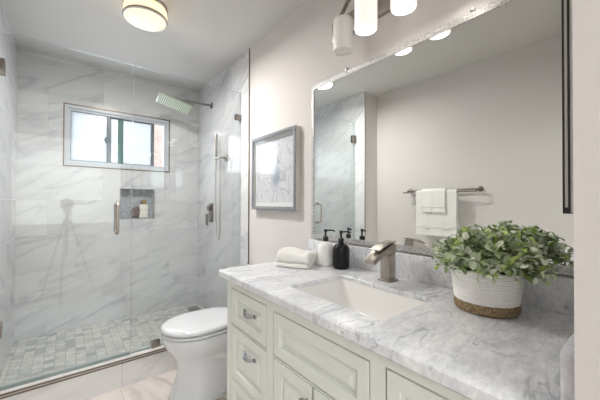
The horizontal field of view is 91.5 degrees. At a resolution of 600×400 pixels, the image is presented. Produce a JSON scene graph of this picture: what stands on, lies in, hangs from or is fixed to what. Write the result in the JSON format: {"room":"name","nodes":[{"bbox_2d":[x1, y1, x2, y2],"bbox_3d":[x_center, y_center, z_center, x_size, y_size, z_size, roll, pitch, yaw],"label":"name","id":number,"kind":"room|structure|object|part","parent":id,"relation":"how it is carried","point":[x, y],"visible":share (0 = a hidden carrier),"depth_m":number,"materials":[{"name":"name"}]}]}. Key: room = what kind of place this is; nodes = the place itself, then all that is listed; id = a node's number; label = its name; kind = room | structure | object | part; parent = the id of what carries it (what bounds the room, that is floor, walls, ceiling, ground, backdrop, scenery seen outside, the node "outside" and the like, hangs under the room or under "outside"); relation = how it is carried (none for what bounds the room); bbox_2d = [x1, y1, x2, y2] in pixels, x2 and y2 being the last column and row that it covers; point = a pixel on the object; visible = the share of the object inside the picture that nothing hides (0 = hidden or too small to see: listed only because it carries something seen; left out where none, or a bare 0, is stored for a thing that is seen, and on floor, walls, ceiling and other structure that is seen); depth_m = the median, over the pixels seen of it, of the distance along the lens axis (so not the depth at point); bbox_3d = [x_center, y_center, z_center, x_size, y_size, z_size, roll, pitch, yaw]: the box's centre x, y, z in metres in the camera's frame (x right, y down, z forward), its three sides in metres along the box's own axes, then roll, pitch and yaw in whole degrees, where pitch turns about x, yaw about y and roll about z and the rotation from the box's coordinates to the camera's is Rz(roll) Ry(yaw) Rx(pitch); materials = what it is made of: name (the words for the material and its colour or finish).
{"room":"bathroom","nodes":[
{"label":"bathroom","id":0,"kind":"room"},
{"bbox_2d":[0,0,17,376],"bbox_3d":[-2.126,-0.013,2.032,0.120,2.540,1.396,1,-1,-39],"label":"wall","id":1,"kind":"structure","parent":0,"point":[8,47],"depth_m":2.11,"materials":[{"name":"stone"}]},
{"bbox_2d":[0,30,132,390],"bbox_3d":[-1.452,0.058,1.836,0.691,2.026,0.140,1,-1,-39],"label":"shower door","id":2,"kind":"structure","parent":1,"relation":"attached to","point":[2,60],"depth_m":1.84,"materials":[{"name":"clear glass"}]},
{"bbox_3d":[-1.276,0.124,2.024,0.019,0.219,0.064,1,-1,-39],"label":"handle","id":3,"kind":"part","parent":2,"relation":"part of","materials":[{"name":"silver metal"}]},
{"bbox_3d":[-1.228,0.124,1.965,0.028,0.228,0.065,1,-1,-39],"label":"handle","id":4,"kind":"part","parent":2,"relation":"part of","materials":[{"name":"silver metal"}]},
{"bbox_2d":[0,303,204,384],"bbox_3d":[-1.479,1.250,2.528,1.532,0.128,1.011,1,-1,-39],"label":"floor","id":5,"kind":"structure","parent":0,"point":[29,357],"depth_m":2.41,"materials":[{"name":"tile"}]},
{"bbox_2d":[187,306,199,311],"bbox_3d":[-1.163,1.191,3.201,0.110,0.004,0.110,1,-1,-39],"label":"floor drain","id":6,"kind":"object","parent":5,"relation":"on","point":[196,307],"visible":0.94,"depth_m":3.20,"materials":[{"name":"silver metal"}]},
{"bbox_2d":[14,49,197,340],"bbox_3d":[-1.834,-0.003,2.991,1.532,2.540,0.140,1,-1,-39],"label":"wall","id":7,"kind":"structure","parent":0,"point":[72,270],"depth_m":2.77,"materials":[{"name":"stone"}]},
{"bbox_2d":[63,102,169,172],"bbox_3d":[-1.823,-0.594,2.975,0.914,0.579,0.105,1,-1,-39],"label":"window","id":8,"kind":"structure","parent":7,"relation":"in","point":[93,137],"depth_m":2.90,"materials":[{"name":"white metal"}]},
{"bbox_3d":[-2.020,-0.598,2.810,0.288,0.460,0.005,1,-1,-39],"label":"frosted pane","id":9,"kind":"part","parent":8,"relation":"part of","materials":[{"name":"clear glass"}]},
{"bbox_3d":[-2.009,-0.599,2.816,0.316,0.463,0.033,1,-1,-39],"label":"fixed sash","id":10,"kind":"part","parent":8,"relation":"part of","materials":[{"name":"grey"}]},
{"bbox_3d":[-1.757,-0.595,3.055,0.372,0.456,0.005,1,-1,-39],"label":"frosted pane","id":11,"kind":"part","parent":8,"relation":"part of","materials":[{"name":"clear glass"}]},
{"bbox_3d":[-1.750,-0.595,3.062,0.401,0.463,0.018,1,-1,-39],"label":"sliding sash","id":12,"kind":"part","parent":8,"relation":"part of","materials":[{"name":"grey glass"}]},
{"bbox_2d":[120,189,151,217],"bbox_3d":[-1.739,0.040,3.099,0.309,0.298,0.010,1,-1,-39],"label":"shower niche","id":13,"kind":"object","parent":7,"relation":"attached to","point":[137,196],"visible":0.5,"depth_m":3.07,"materials":[{"name":"tile"}]},
{"bbox_2d":[132,207,139,217],"bbox_3d":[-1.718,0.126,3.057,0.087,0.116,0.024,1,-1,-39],"label":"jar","id":14,"kind":"object","parent":7,"relation":"in","point":[135,210],"visible":0.95,"depth_m":3.05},
{"bbox_2d":[119,188,154,218],"bbox_3d":[-1.682,0.039,3.027,0.321,0.310,0.016,1,-1,-39],"label":"trim","id":15,"kind":"structure","parent":7,"relation":"attached to","point":[120,188],"depth_m":3.04,"materials":[{"name":"grey"}]},
{"bbox_2d":[139,200,147,217],"bbox_3d":[-1.659,0.093,3.097,0.078,0.189,0.050,1,-1,-39],"label":"lotion bottle","id":16,"kind":"object","parent":7,"relation":"in","point":[143,207],"visible":1,"depth_m":3.08,"materials":[{"name":"white plastic"}]},
{"bbox_2d":[2,0,307,91],"bbox_3d":[-0.837,-1.334,1.549,2.200,0.100,3.750,1,-1,-39],"label":"ceiling","id":17,"kind":"structure","parent":0,"point":[201,39],"depth_m":2.25,"materials":[{"name":"white paint"}]},
{"bbox_2d":[122,0,167,31],"bbox_3d":[-1.017,-1.220,1.929,0.265,0.120,0.265,1,-1,-39],"label":"ceiling light","id":18,"kind":"object","parent":17,"relation":"attached to","point":[148,15],"visible":1,"depth_m":1.87,"materials":[{"name":"white glass"}]},
{"bbox_3d":[-1.017,-1.173,1.928,0.237,0.027,0.237,1,-1,-39],"label":"lamp shade","id":19,"kind":"part","parent":18,"relation":"part of","materials":[{"name":"beige glass"}]},
{"bbox_3d":[-1.017,-1.271,1.929,0.262,0.017,0.262,1,-1,-39],"label":"ceiling plate","id":20,"kind":"part","parent":18,"relation":"part of","materials":[{"name":"silver metal"}]},
{"bbox_2d":[86,369,226,399],"bbox_3d":[-0.439,1.302,1.015,2.200,0.100,2.450,1,-1,-39],"label":"floor","id":21,"kind":"structure","parent":0,"point":[159,387],"depth_m":1.92,"materials":[{"name":"stone"}]},
{"bbox_2d":[0,349,177,399],"bbox_3d":[-1.129,1.171,2.090,1.532,0.178,0.111,1,-1,-39],"label":"shower curb","id":22,"kind":"object","parent":21,"relation":"on","point":[90,385],"visible":0.44,"depth_m":1.90,"materials":[{"name":"stone"}]},
{"bbox_2d":[0,341,164,394],"bbox_3d":[-1.132,1.078,2.092,1.529,0.008,0.110,1,-1,-39],"label":"cap","id":23,"kind":"object","parent":22,"relation":"on","point":[161,346],"visible":0.44,"depth_m":1.86,"materials":[{"name":"white stone"}]},
{"bbox_2d":[131,65,240,353],"bbox_3d":[-0.853,0.064,2.313,0.834,2.026,0.032,1,-1,-39],"label":"glass panel","id":24,"kind":"object","parent":23,"relation":"on","point":[154,343],"visible":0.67,"depth_m":2.14,"materials":[{"name":"grey"}]},
{"bbox_2d":[0,348,167,399],"bbox_3d":[-1.095,1.089,2.046,1.529,0.023,0.011,1,-1,-39],"label":"trim","id":25,"kind":"structure","parent":22,"relation":"attached to","point":[161,348],"depth_m":1.81,"materials":[{"name":"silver metal"}]},
{"bbox_2d":[161,264,253,399],"bbox_3d":[-0.554,0.887,2.001,0.734,0.746,0.394,1,-1,-39],"label":"toilet","id":26,"kind":"object","parent":21,"relation":"on","point":[197,340],"visible":0.44,"depth_m":1.81,"materials":[{"name":"white ceramic"}]},
{"bbox_3d":[-0.645,0.826,1.928,0.493,0.026,0.372,1,-1,-39],"label":"seat","id":27,"kind":"part","parent":26,"relation":"part of","materials":[{"name":"white ceramic"}]},
{"bbox_3d":[-0.645,0.793,1.929,0.501,0.038,0.376,1,-1,-39],"label":"lid","id":28,"kind":"part","parent":26,"relation":"part of","materials":[{"name":"white ceramic"}]},
{"bbox_3d":[-0.586,1.050,1.974,0.640,0.420,0.364,1,-1,-39],"label":"bowl","id":29,"kind":"part","parent":26,"relation":"part of","materials":[{"name":"white ceramic"}]},
{"bbox_2d":[227,281,469,399],"bbox_3d":[0.246,0.820,1.110,0.604,0.867,1.256,1,-1,-39],"label":"vanity cabinet","id":30,"kind":"object","parent":21,"relation":"on","point":[274,353],"visible":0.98,"depth_m":1.00,"materials":[{"name":"white paint"}]},
{"bbox_3d":[-0.225,0.967,1.279,0.020,0.232,0.309,1,-1,-39],"label":"drawer","id":31,"kind":"part","parent":30,"relation":"part of","materials":[{"name":"white paint"}]},
{"bbox_3d":[-0.224,0.719,1.281,0.020,0.234,0.309,1,-1,-39],"label":"drawer","id":32,"kind":"part","parent":30,"relation":"part of","materials":[{"name":"white paint"}]},
{"bbox_3d":[-0.226,0.675,1.247,0.027,0.024,0.106,1,-1,-39],"label":"handle","id":33,"kind":"part","parent":30,"relation":"part of","materials":[{"name":"silver metal"}]},
{"bbox_3d":[-0.224,0.504,1.284,0.020,0.165,0.309,1,-1,-39],"label":"drawer","id":34,"kind":"part","parent":30,"relation":"part of","materials":[{"name":"white paint"}]},
{"bbox_3d":[-0.225,0.492,1.249,0.027,0.024,0.106,1,-1,-39],"label":"handle","id":35,"kind":"part","parent":30,"relation":"part of","materials":[{"name":"silver metal"}]},
{"bbox_3d":[-0.026,0.841,1.031,0.020,0.479,0.218,1,-1,-39],"label":"door","id":36,"kind":"part","parent":30,"relation":"part of","materials":[{"name":"white paint"}]},
{"bbox_3d":[0.047,0.505,0.944,0.020,0.161,0.449,1,-1,-39],"label":"false drawer","id":37,"kind":"part","parent":30,"relation":"part of","materials":[{"name":"white paint"}]},
{"bbox_3d":[0.118,0.840,0.851,0.020,0.479,0.218,1,-1,-39],"label":"door","id":38,"kind":"part","parent":30,"relation":"part of","materials":[{"name":"white paint"}]},
{"bbox_2d":[218,259,573,399],"bbox_3d":[0.234,0.366,1.135,0.600,0.040,1.316,1,-1,-39],"label":"countertop","id":39,"kind":"structure","parent":30,"relation":"on","point":[472,356],"depth_m":0.76,"materials":[{"name":"stone"}]},
{"bbox_2d":[275,247,317,268],"bbox_3d":[-0.017,0.304,1.571,0.188,0.089,0.175,0,-1,22],"label":"hand towel","id":40,"kind":"object","parent":39,"relation":"on","point":[290,257],"visible":1,"depth_m":1.51,"materials":[{"name":"white fabric"}]},
{"bbox_2d":[317,229,334,265],"bbox_3d":[0.139,0.254,1.577,0.087,0.192,0.090,1,-1,-39],"label":"soap dispenser","id":41,"kind":"object","parent":39,"relation":"on","point":[325,248],"visible":0.98,"depth_m":1.54,"materials":[{"name":"white ceramic"}]},
{"bbox_2d":[317,241,332,265],"bbox_3d":[0.138,0.285,1.578,0.087,0.128,0.087,1,-1,-39],"label":"bottle","id":42,"kind":"object","parent":41,"relation":"on","point":[325,248],"depth_m":1.54,"materials":[{"name":"white ceramic"}]},
{"bbox_2d":[332,230,350,269],"bbox_3d":[0.211,0.253,1.500,0.087,0.192,0.090,1,-1,-39],"label":"soap dispenser","id":43,"kind":"object","parent":39,"relation":"on","point":[341,251],"visible":1,"depth_m":1.47,"materials":[{"name":"black"}]},
{"bbox_2d":[332,243,349,269],"bbox_3d":[0.210,0.285,1.500,0.087,0.128,0.087,1,-1,-39],"label":"bottle","id":44,"kind":"object","parent":43,"relation":"on","point":[341,251],"depth_m":1.46,"materials":[{"name":"black plastic"}]},
{"bbox_2d":[296,279,426,319],"bbox_3d":[0.211,0.429,1.095,0.340,0.132,0.486,1,-1,-39],"label":"sink","id":45,"kind":"object","parent":39,"relation":"in","point":[379,304],"visible":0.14,"depth_m":1.23,"materials":[{"name":"white ceramic"}]},
{"bbox_2d":[364,240,397,282],"bbox_3d":[0.343,0.261,1.237,0.165,0.170,0.060,1,-1,-39],"label":"faucet","id":46,"kind":"object","parent":39,"relation":"on","point":[384,252],"visible":1,"depth_m":1.24,"materials":[{"name":"silver metal"}]},
{"bbox_3d":[0.340,0.225,1.235,0.156,0.076,0.050,1,-1,-39],"label":"spout","id":47,"kind":"part","parent":46,"relation":"part of","materials":[{"name":"silver metal"}]},
{"bbox_3d":[0.357,0.194,1.249,0.116,0.036,0.046,1,-1,-39],"label":"lever","id":48,"kind":"part","parent":46,"relation":"part of","materials":[{"name":"silver metal"}]},
{"bbox_2d":[429,224,558,318],"bbox_3d":[0.584,0.210,0.922,0.305,0.268,0.305,0,-1,8],"label":"potted plant","id":49,"kind":"object","parent":39,"relation":"on","point":[488,275],"visible":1,"depth_m":0.85,"materials":[{"name":"green plant"}]},
{"bbox_2d":[451,269,524,318],"bbox_3d":[0.590,0.279,0.928,0.201,0.130,0.201,1,-1,-39],"label":"basket","id":50,"kind":"object","parent":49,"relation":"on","point":[501,299],"depth_m":0.85,"materials":[{"name":"fabric"}]},
{"bbox_3d":[0.318,0.499,0.605,0.020,0.165,0.309,1,-1,-39],"label":"drawer","id":51,"kind":"part","parent":30,"relation":"part of","materials":[{"name":"white paint"}]},
{"bbox_2d":[197,0,573,308],"bbox_3d":[-0.098,-0.006,2.135,0.122,2.540,3.762,1,-1,-39],"label":"wall","id":52,"kind":"structure","parent":0,"point":[297,55],"depth_m":2.23,"materials":[{"name":"white paint"}]},
{"bbox_2d":[156,90,212,114],"bbox_3d":[-1.139,-0.954,2.926,0.535,0.154,0.173,1,-1,-34],"label":"shower","id":53,"kind":"object","parent":52,"relation":"attached to","point":[184,106],"visible":1,"depth_m":2.86,"materials":[{"name":"silver metal"}]},
{"bbox_3d":[-1.226,-0.941,2.864,0.307,0.126,0.157,1,-1,-34],"label":"spray plate","id":54,"kind":"part","parent":53,"relation":"part of","materials":[{"name":"grey metal"}]},
{"bbox_3d":[-1.092,-0.981,2.983,0.377,0.060,0.035,1,-1,-39],"label":"arm","id":55,"kind":"part","parent":53,"relation":"part of","materials":[{"name":"silver metal"}]},
{"bbox_2d":[205,203,212,224],"bbox_3d":[-0.961,0.150,3.069,0.059,0.230,0.110,1,-1,-39],"label":"shower valve","id":56,"kind":"object","parent":52,"relation":"attached to","point":[210,207],"visible":1,"depth_m":3.06,"materials":[{"name":"silver metal"}]},
{"bbox_3d":[-0.974,0.205,3.052,0.018,0.120,0.040,1,-1,-39],"label":"lever","id":57,"kind":"part","parent":56,"relation":"part of","materials":[{"name":"silver metal"}]},
{"bbox_3d":[-0.941,0.133,3.085,0.009,0.195,0.110,1,-1,-39],"label":"plate","id":58,"kind":"part","parent":56,"relation":"part of","materials":[{"name":"silver metal"}]},
{"bbox_2d":[214,134,226,239],"bbox_3d":[-0.770,-0.128,2.820,0.157,1.036,0.069,0,-1,44],"label":"shower","id":59,"kind":"object","parent":52,"relation":"attached to","point":[216,157],"visible":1,"depth_m":2.84,"materials":[{"name":"silver metal"}]},
{"bbox_2d":[248,48,249,263],"bbox_3d":[-0.430,-0.004,2.449,0.006,2.540,0.009,1,-1,-39],"label":"trim","id":60,"kind":"structure","parent":52,"relation":"attached to","point":[249,48],"depth_m":2.45,"materials":[{"name":"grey metal"}]},
{"bbox_2d":[251,125,300,210],"bbox_3d":[-0.193,-0.207,2.124,0.046,0.558,0.575,1,-1,-39],"label":"framed picture","id":61,"kind":"object","parent":52,"relation":"attached to","point":[276,156],"visible":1,"depth_m":2.09,"materials":[{"name":"grey metal"}]},
{"bbox_2d":[332,0,416,55],"bbox_3d":[0.394,-0.899,1.271,0.202,0.278,0.876,1,-1,-39],"label":"vanity light","id":62,"kind":"object","parent":52,"relation":"attached to","point":[362,21],"visible":1,"depth_m":1.36,"materials":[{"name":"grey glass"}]},
{"bbox_3d":[0.220,-0.840,1.492,0.100,0.164,0.100,1,-1,-39],"label":"lamp shade","id":63,"kind":"part","parent":62,"relation":"part of","materials":[{"name":"white glass"}]},
{"bbox_3d":[0.296,-0.843,1.312,0.100,0.160,0.100,1,-1,-39],"label":"lamp shade","id":64,"kind":"part","parent":62,"relation":"part of","materials":[{"name":"white glass"}]},
{"bbox_3d":[0.295,-0.772,1.312,0.072,0.005,0.072,1,-1,-44],"label":"bulb","id":65,"kind":"part","parent":62,"relation":"part of","materials":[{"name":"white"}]},
{"bbox_3d":[0.413,-0.844,1.165,0.100,0.160,0.100,1,-1,-39],"label":"lamp shade","id":66,"kind":"part","parent":62,"relation":"part of","materials":[{"name":"white glass"}]},
{"bbox_3d":[0.413,-0.773,1.165,0.072,0.005,0.072,1,-1,-33],"label":"bulb","id":67,"kind":"part","parent":62,"relation":"part of","materials":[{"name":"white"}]},
{"bbox_2d":[307,239,573,315],"bbox_3d":[0.454,0.293,1.326,0.020,0.110,1.292,1,-1,-39],"label":"backsplash","id":68,"kind":"structure","parent":52,"relation":"attached to","point":[559,298],"depth_m":1.17,"materials":[{"name":"stone"}]},
{"bbox_2d":[311,0,573,275],"bbox_3d":[0.455,-0.244,1.335,0.016,0.948,1.222,1,-1,-39],"label":"wall mirror","id":69,"kind":"object","parent":52,"relation":"attached to","point":[458,124],"visible":0.91,"depth_m":1.16,"materials":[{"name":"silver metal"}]},
{"bbox_2d":[572,0,599,399],"bbox_3d":[0.236,-0.019,0.210,1.760,2.550,0.134,1,-1,-39],"label":"wall","id":70,"kind":"structure","parent":0,"point":[585,13],"depth_m":0.41,"materials":[{"name":"white paint"}]},
{"bbox_2d":[561,0,572,213],"bbox_3d":[0.622,-0.353,0.621,0.498,0.753,0.016,1,-1,-39],"label":"framed mirror","id":71,"kind":"object","parent":70,"relation":"attached to","point":[566,5],"visible":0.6,"depth_m":0.47,"materials":[{"name":"black mirror"}]},
{"bbox_2d":[560,333,574,399],"bbox_3d":[0.637,0.287,0.626,0.602,0.110,0.018,1,-1,-39],"label":"side splash","id":72,"kind":"object","parent":70,"relation":"attached to","point":[567,374],"visible":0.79,"depth_m":0.44,"materials":[{"name":"stone"}]},
{"label":"outside","id":73,"kind":"structure","parent":0,"visible":0},
{"bbox_2d":[154,125,162,166],"bbox_3d":[-1.746,-0.413,5.005,1.700,3.400,0.200,1,-1,-39],"label":"brick wall","id":74,"kind":"structure","parent":73,"point":[158,130],"depth_m":4.52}
]}

